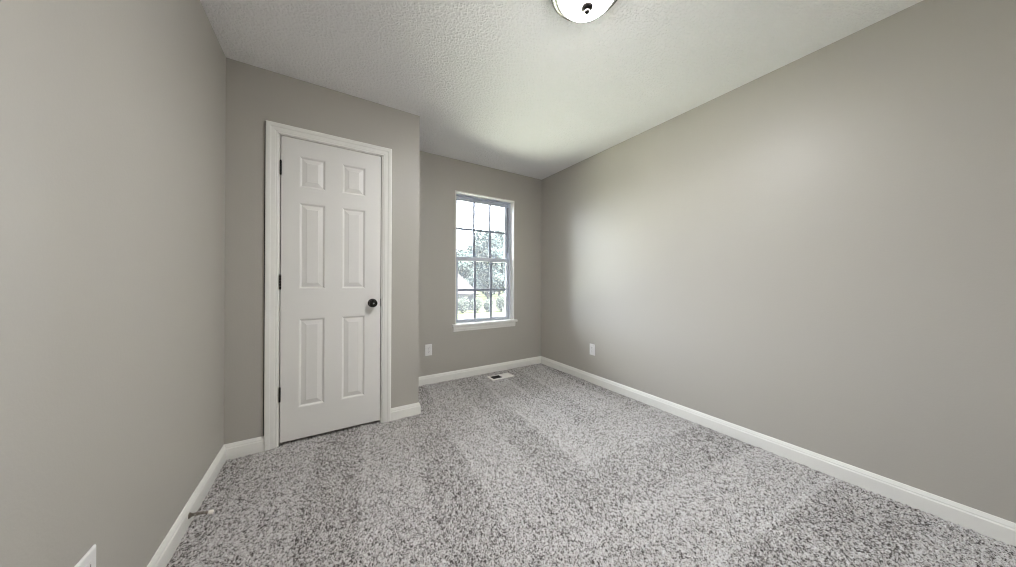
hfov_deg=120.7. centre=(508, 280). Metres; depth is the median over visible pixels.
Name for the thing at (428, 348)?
wall outlet
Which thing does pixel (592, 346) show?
wall outlet
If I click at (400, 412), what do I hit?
baseboard
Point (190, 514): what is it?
door stop
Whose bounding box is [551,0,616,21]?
ceiling light
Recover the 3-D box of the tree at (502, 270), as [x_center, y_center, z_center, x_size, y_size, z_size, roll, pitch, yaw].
[-2.203,-4.933,75.853,7.750,18.441,8.269,0,0,37]
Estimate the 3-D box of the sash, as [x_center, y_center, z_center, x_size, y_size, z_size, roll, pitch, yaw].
[-0.318,-0.601,3.524,0.651,0.661,0.008,0,0,-32]
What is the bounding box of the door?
[278,136,380,442]
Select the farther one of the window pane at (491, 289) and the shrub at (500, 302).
the shrub at (500, 302)
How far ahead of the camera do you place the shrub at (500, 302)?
37.62 m
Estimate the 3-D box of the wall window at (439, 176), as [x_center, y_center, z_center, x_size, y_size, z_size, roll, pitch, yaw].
[-0.850,-0.056,3.146,2.953,2.590,0.160,0,0,-32]
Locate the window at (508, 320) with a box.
[452,190,517,331]
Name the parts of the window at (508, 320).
sash, sash, sill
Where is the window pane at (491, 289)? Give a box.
[458,261,505,317]
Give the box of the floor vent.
[487,373,513,380]
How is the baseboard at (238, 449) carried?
attached to the wall at (255, 95)
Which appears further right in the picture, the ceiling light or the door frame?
the ceiling light
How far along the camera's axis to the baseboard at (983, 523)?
1.61 m
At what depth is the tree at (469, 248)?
82.72 m
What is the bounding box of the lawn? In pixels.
[458,291,504,318]
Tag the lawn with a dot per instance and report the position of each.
(495, 312)
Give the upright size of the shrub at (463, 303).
2.147 m
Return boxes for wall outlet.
[74,544,95,566]
[425,344,431,355]
[590,344,594,355]
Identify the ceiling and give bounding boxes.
[200,0,922,179]
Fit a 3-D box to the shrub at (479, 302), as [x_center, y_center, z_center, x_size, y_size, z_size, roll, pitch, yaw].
[-4.030,3.122,36.656,1.622,2.033,1.569,0,0,9]
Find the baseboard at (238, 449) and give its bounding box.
[224,436,263,459]
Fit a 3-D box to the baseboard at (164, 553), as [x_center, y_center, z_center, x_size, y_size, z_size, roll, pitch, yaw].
[-0.777,1.044,0.251,0.014,0.099,3.552,0,0,-32]
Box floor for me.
[166,364,1015,566]
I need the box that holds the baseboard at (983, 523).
[541,356,1015,545]
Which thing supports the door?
in the wall at (255, 95)
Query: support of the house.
on the lawn
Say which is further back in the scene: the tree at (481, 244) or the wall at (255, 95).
the tree at (481, 244)
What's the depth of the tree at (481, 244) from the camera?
60.89 m
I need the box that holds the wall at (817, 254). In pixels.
[541,0,1015,522]
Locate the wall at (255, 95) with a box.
[224,58,419,443]
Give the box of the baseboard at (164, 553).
[147,445,225,566]
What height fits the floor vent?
0.076 m
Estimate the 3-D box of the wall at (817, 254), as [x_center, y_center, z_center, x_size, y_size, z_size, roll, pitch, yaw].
[1.595,-0.051,2.135,0.120,2.590,4.468,0,0,-32]
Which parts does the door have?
raised panel, raised panel, raised panel, raised panel, raised panel, raised panel, knob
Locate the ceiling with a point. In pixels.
(520, 87)
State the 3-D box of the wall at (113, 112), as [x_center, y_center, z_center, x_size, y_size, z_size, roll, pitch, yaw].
[-1.010,-0.064,0.505,0.120,2.590,4.468,0,0,-32]
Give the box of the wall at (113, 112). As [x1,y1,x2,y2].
[0,0,225,566]
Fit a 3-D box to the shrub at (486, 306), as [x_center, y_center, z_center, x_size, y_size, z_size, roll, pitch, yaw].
[-2.521,3.152,37.362,1.434,1.984,1.393,0,0,8]
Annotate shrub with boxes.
[458,297,469,312]
[470,298,482,312]
[483,298,493,311]
[496,295,504,310]
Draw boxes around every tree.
[457,248,476,282]
[464,242,480,291]
[467,229,503,299]
[491,228,504,295]
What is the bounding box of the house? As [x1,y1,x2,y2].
[458,274,478,309]
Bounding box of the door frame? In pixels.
[263,120,391,450]
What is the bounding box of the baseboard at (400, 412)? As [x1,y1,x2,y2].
[391,402,420,420]
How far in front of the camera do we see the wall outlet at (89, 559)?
0.75 m
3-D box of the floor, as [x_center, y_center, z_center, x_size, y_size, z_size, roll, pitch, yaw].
[0.299,1.208,1.300,2.953,0.060,4.188,0,0,-32]
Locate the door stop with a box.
[188,510,213,518]
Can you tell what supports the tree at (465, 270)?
on the lawn

